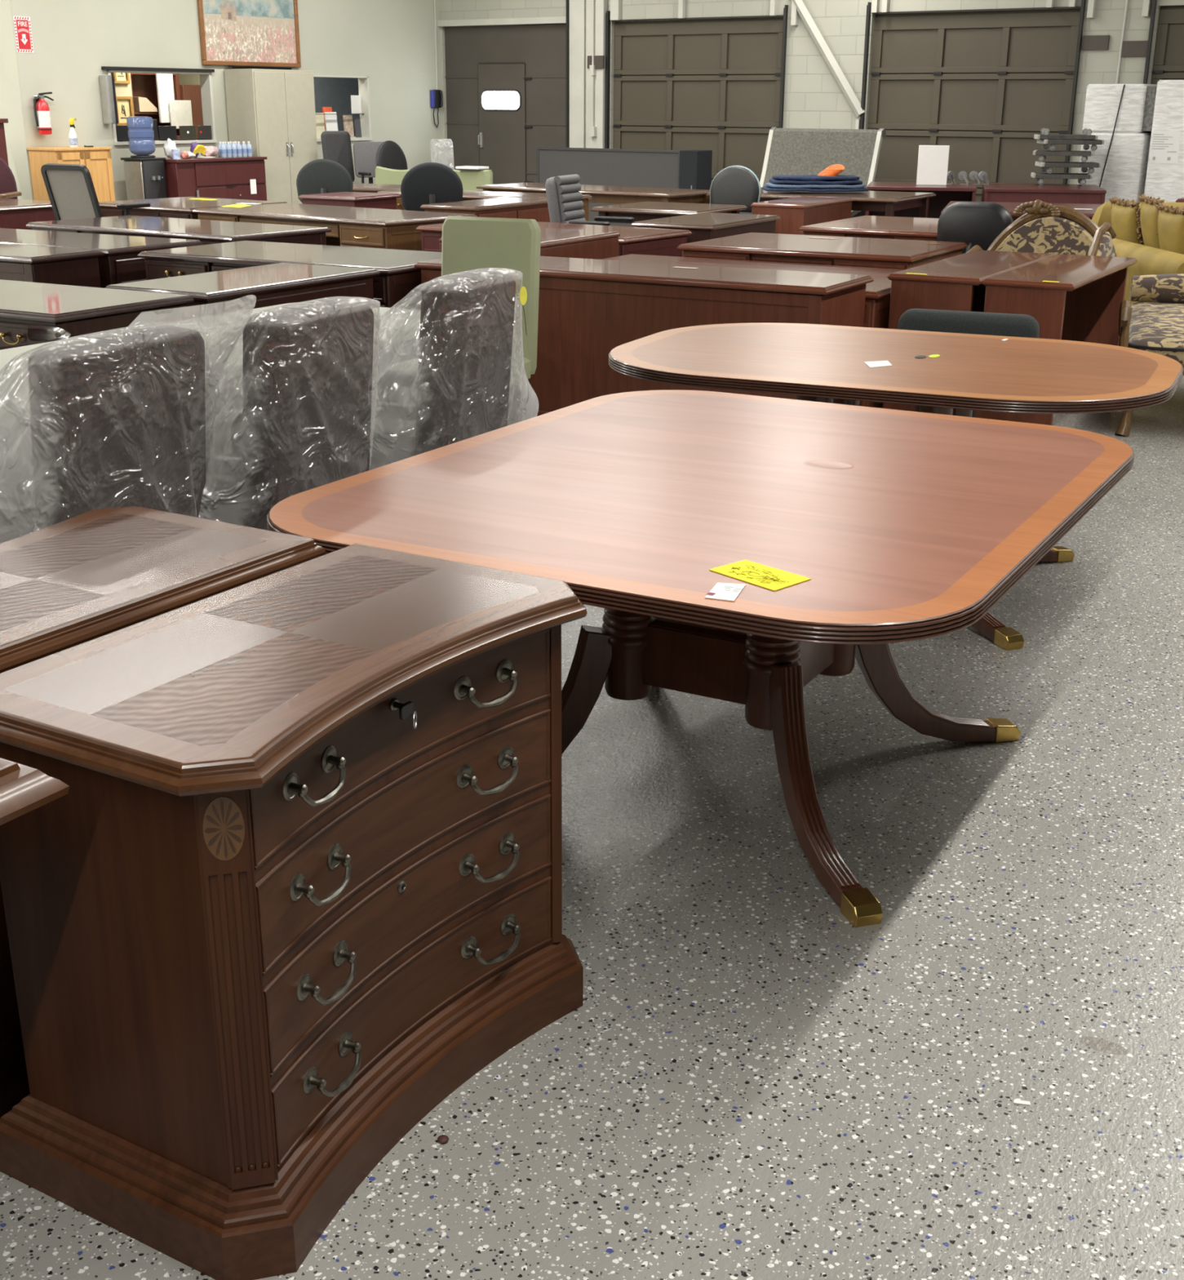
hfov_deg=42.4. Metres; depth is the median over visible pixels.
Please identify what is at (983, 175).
caster wheel
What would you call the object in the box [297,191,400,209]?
desk
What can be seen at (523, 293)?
tag
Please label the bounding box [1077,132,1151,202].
carton
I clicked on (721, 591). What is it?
card
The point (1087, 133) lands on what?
furniture dolly
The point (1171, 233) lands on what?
cushion
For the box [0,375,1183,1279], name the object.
floor
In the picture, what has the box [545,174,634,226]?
office chair
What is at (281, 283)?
desk
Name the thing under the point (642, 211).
desk
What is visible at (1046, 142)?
furniture dolly
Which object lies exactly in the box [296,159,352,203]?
office chair
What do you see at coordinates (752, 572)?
price sign
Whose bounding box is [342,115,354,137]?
brochures
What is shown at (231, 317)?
plastic cover
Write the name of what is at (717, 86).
door
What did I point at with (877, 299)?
desk
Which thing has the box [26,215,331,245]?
desk
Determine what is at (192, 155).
plastic bag
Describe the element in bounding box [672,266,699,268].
paper scrap
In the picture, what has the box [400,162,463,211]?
office chair
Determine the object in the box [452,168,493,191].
chair
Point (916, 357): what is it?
tag
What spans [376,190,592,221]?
desk
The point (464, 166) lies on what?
folded paper
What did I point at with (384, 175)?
chair
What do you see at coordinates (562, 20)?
trim
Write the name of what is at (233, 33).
painting
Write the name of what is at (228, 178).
credenza
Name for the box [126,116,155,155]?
water jug
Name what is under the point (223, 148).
water bottle
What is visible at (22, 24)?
fire sign
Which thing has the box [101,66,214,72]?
trim
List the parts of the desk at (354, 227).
drawer, drawer, modesty panel, drawer, drawer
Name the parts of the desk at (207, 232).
drawer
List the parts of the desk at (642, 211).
leg, leg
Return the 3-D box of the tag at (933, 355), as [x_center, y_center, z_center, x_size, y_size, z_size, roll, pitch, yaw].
[1.098,-0.910,4.896,0.032,0.001,0.066,11,22,27]
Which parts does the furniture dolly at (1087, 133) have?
frame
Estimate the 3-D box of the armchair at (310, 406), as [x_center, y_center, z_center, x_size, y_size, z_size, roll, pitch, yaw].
[-0.928,-0.399,4.140,0.577,1.011,0.562,9,21,24]
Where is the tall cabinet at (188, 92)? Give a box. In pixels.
[179,84,203,138]
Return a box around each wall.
[0,0,33,199]
[10,0,443,200]
[178,74,359,137]
[440,0,1183,184]
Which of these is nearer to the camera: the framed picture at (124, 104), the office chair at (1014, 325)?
the office chair at (1014, 325)
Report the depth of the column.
19.29 m
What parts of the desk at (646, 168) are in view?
trim frame, post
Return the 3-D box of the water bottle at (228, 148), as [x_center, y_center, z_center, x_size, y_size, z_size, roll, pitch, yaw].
[-4.094,-5.524,17.210,0.065,0.166,0.063,11,22,27]
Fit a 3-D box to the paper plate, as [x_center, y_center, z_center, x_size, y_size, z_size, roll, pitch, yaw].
[-4.270,-5.337,16.905,0.200,0.014,0.200,11,22,27]
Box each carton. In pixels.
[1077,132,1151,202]
[1082,84,1157,133]
[1144,80,1183,202]
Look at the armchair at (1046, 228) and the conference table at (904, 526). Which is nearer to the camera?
the conference table at (904, 526)
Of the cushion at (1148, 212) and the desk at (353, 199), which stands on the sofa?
the cushion at (1148, 212)
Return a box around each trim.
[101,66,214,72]
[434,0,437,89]
[437,16,566,26]
[566,0,569,147]
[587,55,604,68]
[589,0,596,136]
[610,0,1151,25]
[610,6,1080,21]
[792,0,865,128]
[1082,35,1110,49]
[1115,0,1128,84]
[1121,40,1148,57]
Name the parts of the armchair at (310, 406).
armrest, seat, armrest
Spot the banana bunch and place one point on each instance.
(199, 148)
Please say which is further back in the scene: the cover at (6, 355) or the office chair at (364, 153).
the office chair at (364, 153)
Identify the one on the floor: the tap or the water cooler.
the water cooler
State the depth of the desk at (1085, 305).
7.05 m
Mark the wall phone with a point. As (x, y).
(436, 95)
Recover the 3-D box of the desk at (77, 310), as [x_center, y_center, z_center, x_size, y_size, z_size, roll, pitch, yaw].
[-2.601,-1.093,6.467,1.820,0.760,0.741,11,22,27]
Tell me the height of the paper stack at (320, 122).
0.300 m
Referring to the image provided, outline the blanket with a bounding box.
[762,174,868,191]
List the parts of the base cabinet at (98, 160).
door, door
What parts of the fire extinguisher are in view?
lever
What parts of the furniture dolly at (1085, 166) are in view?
frame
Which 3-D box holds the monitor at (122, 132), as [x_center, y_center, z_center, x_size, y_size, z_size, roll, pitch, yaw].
[-5.112,-5.527,16.672,0.090,0.165,0.305,13,23,32]
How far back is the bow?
16.98 m
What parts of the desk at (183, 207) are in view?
drawer, drawer, drawer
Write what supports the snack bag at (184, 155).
on the credenza
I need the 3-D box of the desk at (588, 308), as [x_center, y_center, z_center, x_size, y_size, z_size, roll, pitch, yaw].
[0.204,-1.364,7.248,2.110,0.780,0.590,11,22,27]
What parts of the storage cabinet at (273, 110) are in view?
door, handle, handle, door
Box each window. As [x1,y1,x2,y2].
[106,70,217,145]
[313,75,372,142]
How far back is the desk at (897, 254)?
8.42 m
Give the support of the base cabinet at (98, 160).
on the floor
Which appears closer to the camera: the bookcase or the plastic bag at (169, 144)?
the plastic bag at (169, 144)
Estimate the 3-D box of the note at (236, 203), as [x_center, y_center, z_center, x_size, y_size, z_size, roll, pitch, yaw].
[-2.642,-3.352,11.740,0.220,0.001,0.100,11,22,27]
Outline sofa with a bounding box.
[1091,202,1183,304]
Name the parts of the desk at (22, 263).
frame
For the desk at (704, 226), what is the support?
on the floor
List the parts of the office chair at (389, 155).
backrest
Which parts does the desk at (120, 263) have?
drawer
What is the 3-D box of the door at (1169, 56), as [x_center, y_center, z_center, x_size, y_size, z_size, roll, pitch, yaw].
[6.738,-5.112,15.284,2.457,2.580,0.190,13,23,32]
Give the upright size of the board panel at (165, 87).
0.580 m
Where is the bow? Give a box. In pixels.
[190,142,199,157]
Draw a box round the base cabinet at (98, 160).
[26,146,115,201]
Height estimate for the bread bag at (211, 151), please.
0.128 m
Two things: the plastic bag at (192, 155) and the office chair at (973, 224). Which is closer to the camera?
the office chair at (973, 224)
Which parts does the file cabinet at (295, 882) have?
bail handle, bail handle, bail handle, bail handle, drawer, drawer, drawer, drawer, bail handle, bail handle, bail handle, bail handle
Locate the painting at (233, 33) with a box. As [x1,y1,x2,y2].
[196,0,301,67]
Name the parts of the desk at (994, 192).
panel, panel, panel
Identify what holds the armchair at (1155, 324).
on the floor
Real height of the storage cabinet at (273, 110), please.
1.850 m
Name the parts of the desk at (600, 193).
leg, leg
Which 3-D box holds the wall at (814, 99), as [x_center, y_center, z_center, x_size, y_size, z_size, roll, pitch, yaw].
[6.885,-6.059,14.932,21.610,4.600,0.200,13,23,32]
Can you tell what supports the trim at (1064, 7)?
attached to the wall at (814, 99)
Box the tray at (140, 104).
[133,97,157,111]
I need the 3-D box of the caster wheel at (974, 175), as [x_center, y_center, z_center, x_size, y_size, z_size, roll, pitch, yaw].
[3.774,-4.557,15.070,0.104,0.125,0.070,0,19,-1]
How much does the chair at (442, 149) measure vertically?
1.046 m
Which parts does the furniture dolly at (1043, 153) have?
frame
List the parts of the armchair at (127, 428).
seat, armrest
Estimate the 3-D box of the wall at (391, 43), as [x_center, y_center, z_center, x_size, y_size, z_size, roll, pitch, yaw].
[-3.953,-7.155,17.898,0.110,4.600,6.700,13,23,32]
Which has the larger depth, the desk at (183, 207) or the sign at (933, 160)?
the sign at (933, 160)
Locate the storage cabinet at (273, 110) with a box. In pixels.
[224,68,317,204]
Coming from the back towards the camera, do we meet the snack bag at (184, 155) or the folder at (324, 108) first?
the folder at (324, 108)
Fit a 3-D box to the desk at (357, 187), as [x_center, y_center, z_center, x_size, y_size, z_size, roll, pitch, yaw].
[-2.080,-3.915,14.499,1.180,0.760,0.660,11,22,27]
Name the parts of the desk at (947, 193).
panel, panel, panel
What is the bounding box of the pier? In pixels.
[111,72,133,141]
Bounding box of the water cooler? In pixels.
[120,155,167,199]
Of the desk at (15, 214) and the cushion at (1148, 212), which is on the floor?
the desk at (15, 214)
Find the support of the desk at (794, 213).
on the floor
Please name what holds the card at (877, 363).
on the conference table at (813, 362)
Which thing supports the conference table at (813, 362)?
on the floor
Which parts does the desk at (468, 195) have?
drawer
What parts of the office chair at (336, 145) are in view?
armrest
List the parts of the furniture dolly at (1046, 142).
frame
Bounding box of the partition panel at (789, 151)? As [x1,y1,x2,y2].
[750,127,886,217]
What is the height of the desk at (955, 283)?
0.780 m
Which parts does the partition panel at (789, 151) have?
rail, support frame, rail, rail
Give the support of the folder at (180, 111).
on the countertop
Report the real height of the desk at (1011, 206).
0.760 m
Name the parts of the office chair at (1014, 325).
backrest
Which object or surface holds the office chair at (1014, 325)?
on the floor
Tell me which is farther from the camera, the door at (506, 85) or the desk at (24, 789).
the door at (506, 85)
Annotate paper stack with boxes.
[315,112,325,137]
[324,111,337,131]
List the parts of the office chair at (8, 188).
wooden arm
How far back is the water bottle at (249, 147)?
17.43 m
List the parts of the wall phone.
cord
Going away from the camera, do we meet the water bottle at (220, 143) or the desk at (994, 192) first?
the desk at (994, 192)
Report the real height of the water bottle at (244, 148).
0.166 m
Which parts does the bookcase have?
shelf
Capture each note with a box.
[191,198,217,199]
[235,203,260,204]
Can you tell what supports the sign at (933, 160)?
on the desk at (947, 193)
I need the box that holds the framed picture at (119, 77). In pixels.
[112,72,130,84]
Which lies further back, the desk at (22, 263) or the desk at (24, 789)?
the desk at (22, 263)
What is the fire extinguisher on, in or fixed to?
attached to the wall at (391, 43)
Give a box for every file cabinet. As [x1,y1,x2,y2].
[0,506,325,1119]
[0,543,587,1279]
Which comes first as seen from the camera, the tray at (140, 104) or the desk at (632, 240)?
the desk at (632, 240)
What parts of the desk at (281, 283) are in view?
panel, drawer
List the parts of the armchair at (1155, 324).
cabriole leg, scroll arm, seat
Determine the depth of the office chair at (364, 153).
19.22 m
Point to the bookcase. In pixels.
(143, 85)
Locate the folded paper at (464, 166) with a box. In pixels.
[455,165,488,169]
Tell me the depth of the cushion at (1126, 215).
10.36 m
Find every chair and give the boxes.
[0,157,22,199]
[0,325,71,350]
[40,163,150,220]
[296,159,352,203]
[320,131,371,183]
[353,142,383,183]
[371,279,515,466]
[375,140,408,169]
[375,166,409,184]
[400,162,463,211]
[400,216,541,435]
[430,138,454,169]
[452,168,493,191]
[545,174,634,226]
[710,165,761,213]
[897,308,1039,417]
[937,201,1013,253]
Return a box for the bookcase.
[130,73,181,135]
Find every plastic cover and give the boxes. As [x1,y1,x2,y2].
[0,294,256,533]
[198,296,381,520]
[369,267,538,470]
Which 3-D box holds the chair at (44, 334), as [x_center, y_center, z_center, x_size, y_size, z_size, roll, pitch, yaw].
[-2.066,-0.717,5.458,0.462,0.730,0.584,0,19,-1]
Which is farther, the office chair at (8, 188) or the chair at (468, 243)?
the office chair at (8, 188)
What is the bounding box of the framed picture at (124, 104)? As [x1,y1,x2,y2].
[115,96,133,125]
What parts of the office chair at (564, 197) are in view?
backrest, armrest, armrest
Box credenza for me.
[162,155,266,200]
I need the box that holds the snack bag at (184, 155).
[180,151,189,159]
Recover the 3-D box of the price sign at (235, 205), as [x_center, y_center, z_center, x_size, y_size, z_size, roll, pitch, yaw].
[-2.660,-3.262,11.482,0.196,0.001,0.345,4,20,12]
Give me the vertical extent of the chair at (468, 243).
1.045 m
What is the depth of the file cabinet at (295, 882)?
2.15 m
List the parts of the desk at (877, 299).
drawer, drawer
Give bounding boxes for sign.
[13,16,33,53]
[222,204,252,208]
[709,560,811,591]
[916,145,950,185]
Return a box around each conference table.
[266,390,1135,927]
[608,322,1183,650]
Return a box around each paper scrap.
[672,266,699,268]
[809,237,837,239]
[1013,1099,1031,1105]
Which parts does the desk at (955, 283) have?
panel, modesty panel, panel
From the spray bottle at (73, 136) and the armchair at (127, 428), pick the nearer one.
the armchair at (127, 428)
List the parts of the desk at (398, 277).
bail handle, drawer, drawer, drawer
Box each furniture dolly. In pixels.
[1031,172,1093,185]
[1033,150,1094,162]
[1034,128,1098,140]
[1035,161,1102,173]
[1037,139,1104,151]
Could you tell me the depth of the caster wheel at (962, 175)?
15.07 m
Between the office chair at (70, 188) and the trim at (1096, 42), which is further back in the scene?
the trim at (1096, 42)
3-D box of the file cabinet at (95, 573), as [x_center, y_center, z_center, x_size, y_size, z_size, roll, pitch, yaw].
[-0.947,0.253,2.663,0.533,0.760,0.905,11,22,29]
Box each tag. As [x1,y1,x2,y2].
[249,179,257,194]
[520,286,527,335]
[915,355,926,358]
[928,354,940,357]
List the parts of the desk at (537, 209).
drawer, drawer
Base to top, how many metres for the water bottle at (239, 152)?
0.166 m
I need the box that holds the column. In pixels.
[569,0,608,148]
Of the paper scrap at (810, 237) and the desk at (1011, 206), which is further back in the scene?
the desk at (1011, 206)
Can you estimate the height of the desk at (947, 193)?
0.760 m
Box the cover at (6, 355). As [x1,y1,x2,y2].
[0,302,410,533]
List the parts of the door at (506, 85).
handle, pass door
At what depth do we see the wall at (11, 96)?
15.59 m
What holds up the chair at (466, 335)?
on the floor
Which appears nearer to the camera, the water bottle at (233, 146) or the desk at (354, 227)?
the desk at (354, 227)
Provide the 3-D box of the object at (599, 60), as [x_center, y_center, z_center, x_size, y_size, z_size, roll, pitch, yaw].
[0.048,-7.238,19.140,0.240,0.150,0.030,13,23,32]
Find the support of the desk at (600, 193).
on the floor
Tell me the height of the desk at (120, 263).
0.760 m
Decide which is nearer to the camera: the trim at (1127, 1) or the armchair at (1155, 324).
the armchair at (1155, 324)
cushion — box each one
[1109,196,1145,245]
[1138,194,1164,248]
[1155,202,1183,254]
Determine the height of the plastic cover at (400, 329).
0.740 m
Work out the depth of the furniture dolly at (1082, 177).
15.02 m
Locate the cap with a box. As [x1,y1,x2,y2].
[437,1134,448,1143]
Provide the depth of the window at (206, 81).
17.45 m
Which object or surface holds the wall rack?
attached to the wall at (391, 43)
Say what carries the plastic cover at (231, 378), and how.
on the armchair at (310, 406)
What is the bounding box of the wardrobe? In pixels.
[0,118,8,166]
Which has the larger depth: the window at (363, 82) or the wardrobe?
the window at (363, 82)
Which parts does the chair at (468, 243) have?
leg, seat, backrest, leg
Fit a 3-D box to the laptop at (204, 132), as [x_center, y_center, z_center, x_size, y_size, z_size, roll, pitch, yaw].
[-4.486,-5.825,17.544,0.114,0.155,0.205,13,23,32]
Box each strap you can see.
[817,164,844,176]
[1099,84,1125,186]
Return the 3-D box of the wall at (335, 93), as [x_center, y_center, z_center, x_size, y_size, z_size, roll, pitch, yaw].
[-4.723,-6.798,19.283,2.490,3.000,7.590,13,23,32]
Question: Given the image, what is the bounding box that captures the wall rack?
[98,75,118,124]
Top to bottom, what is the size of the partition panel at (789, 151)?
1.261 m
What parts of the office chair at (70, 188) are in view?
backrest, frame, armrest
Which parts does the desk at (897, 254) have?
drawer, drawer, drawer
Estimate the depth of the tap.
16.45 m
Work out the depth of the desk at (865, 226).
9.80 m
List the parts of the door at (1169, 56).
stile frame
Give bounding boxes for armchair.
[0,332,206,542]
[205,307,373,529]
[966,200,1117,257]
[1115,273,1183,436]
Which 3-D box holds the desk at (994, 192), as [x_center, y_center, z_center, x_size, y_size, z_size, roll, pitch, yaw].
[4.361,-4.038,14.938,1.100,0.760,1.100,4,20,11]
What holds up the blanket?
on the desk at (889, 202)
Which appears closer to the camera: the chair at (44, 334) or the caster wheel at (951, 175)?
the chair at (44, 334)
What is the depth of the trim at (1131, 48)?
15.70 m
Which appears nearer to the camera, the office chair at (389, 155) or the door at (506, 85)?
the office chair at (389, 155)
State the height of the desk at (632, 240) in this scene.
0.740 m
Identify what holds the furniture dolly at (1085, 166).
on the furniture dolly at (1082, 177)
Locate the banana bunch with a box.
[192,144,206,155]
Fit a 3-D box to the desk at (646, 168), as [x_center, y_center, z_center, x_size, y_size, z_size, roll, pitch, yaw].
[0.356,-5.453,18.567,2.310,0.985,0.356,13,23,32]
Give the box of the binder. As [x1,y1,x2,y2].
[353,116,361,137]
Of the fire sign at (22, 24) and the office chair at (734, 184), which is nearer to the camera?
the office chair at (734, 184)
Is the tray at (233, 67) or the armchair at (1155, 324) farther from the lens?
the tray at (233, 67)
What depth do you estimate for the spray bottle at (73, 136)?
15.71 m
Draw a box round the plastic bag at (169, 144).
[163,137,177,159]
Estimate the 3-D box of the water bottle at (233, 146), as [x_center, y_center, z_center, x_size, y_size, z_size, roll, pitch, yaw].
[-4.050,-5.545,17.271,0.065,0.166,0.063,11,22,27]
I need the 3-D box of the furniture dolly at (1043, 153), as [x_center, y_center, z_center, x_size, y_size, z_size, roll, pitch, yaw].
[4.666,-4.785,15.112,0.572,0.102,0.380,6,20,17]
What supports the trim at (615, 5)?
attached to the wall at (814, 99)
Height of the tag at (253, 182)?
0.160 m
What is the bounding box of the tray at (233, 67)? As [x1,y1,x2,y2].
[228,66,295,70]
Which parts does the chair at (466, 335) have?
seat, armrest, armrest, backrest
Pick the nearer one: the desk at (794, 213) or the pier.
the desk at (794, 213)
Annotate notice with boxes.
[351,95,361,113]
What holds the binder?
on the window at (363, 82)
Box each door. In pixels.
[444,23,566,184]
[604,4,788,182]
[859,0,1086,201]
[1143,0,1183,133]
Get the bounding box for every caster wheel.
[946,171,957,184]
[958,171,968,184]
[969,171,980,184]
[978,171,989,185]
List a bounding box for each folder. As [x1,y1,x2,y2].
[168,100,192,128]
[321,106,332,131]
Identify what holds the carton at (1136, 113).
on the carton at (1125, 175)
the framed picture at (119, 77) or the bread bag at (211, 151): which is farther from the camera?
the framed picture at (119, 77)
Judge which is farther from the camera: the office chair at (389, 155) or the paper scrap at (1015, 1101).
the office chair at (389, 155)
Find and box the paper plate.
[197,156,215,158]
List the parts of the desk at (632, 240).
drawer, drawer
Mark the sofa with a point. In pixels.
(1151, 260)
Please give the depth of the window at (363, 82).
19.59 m
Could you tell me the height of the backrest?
0.403 m
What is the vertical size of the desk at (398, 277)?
0.760 m
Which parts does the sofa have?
arm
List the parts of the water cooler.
panel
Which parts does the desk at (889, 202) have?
leg, leg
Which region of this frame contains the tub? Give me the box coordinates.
[171,149,181,159]
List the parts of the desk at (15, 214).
modesty panel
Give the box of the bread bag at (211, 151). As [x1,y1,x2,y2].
[200,146,218,156]
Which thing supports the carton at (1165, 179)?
on the floor
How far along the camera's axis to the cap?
2.34 m
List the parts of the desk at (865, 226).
drawer, drawer, drawer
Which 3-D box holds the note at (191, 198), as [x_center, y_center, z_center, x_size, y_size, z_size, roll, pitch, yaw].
[-3.107,-3.530,12.239,0.283,0.001,0.099,14,23,33]
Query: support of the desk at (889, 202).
on the floor
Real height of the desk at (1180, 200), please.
0.760 m
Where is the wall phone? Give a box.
[430,89,443,128]
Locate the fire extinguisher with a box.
[33,92,53,134]
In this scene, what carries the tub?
on the credenza
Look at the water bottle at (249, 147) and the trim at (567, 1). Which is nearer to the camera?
the water bottle at (249, 147)
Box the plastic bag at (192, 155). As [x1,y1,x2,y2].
[187,151,195,158]
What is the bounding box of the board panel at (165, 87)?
[155,73,174,123]
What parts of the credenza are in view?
drawer, door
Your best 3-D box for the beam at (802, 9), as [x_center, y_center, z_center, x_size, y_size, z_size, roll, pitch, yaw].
[2.690,-6.638,17.541,1.039,1.562,0.110,13,23,32]
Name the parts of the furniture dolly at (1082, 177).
frame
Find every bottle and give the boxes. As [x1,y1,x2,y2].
[68,118,77,147]
[217,142,222,157]
[220,142,226,157]
[226,142,231,157]
[231,142,237,157]
[235,142,242,156]
[241,141,247,156]
[246,141,252,156]
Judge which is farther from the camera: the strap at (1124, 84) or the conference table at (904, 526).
the strap at (1124, 84)
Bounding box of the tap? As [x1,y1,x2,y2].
[151,176,160,180]
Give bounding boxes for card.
[705,582,746,601]
[864,360,892,368]
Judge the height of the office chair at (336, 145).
1.172 m
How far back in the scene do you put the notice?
19.56 m
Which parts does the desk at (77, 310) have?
bail handle, drawer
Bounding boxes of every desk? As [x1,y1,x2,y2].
[0,198,55,230]
[0,227,203,288]
[0,243,104,288]
[0,280,194,346]
[0,757,69,825]
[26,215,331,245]
[98,196,287,219]
[105,262,380,457]
[137,240,441,404]
[192,203,477,251]
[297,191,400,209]
[352,182,400,192]
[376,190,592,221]
[413,256,874,423]
[416,222,692,257]
[420,196,550,222]
[476,182,710,204]
[537,146,712,226]
[590,201,747,223]
[601,253,905,408]
[631,212,781,243]
[676,232,968,269]
[706,187,936,217]
[751,196,853,235]
[798,215,939,241]
[866,182,977,218]
[883,249,1055,411]
[940,200,1102,221]
[974,253,1137,425]
[981,182,1106,204]
[1176,197,1183,202]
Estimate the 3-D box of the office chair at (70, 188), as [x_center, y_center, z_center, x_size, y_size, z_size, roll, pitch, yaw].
[-3.553,-2.889,11.067,0.595,1.086,0.625,10,22,25]
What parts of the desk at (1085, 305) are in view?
panel, panel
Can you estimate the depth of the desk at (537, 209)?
12.00 m
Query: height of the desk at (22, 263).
0.760 m
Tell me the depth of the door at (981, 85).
16.84 m
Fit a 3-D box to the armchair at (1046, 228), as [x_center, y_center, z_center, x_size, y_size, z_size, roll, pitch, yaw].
[2.460,-1.930,8.561,0.852,1.004,0.685,13,23,32]
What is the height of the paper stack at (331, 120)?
0.310 m
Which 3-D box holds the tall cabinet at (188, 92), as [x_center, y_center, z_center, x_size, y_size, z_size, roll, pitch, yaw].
[-5.050,-6.126,19.342,0.300,1.690,0.430,13,23,32]

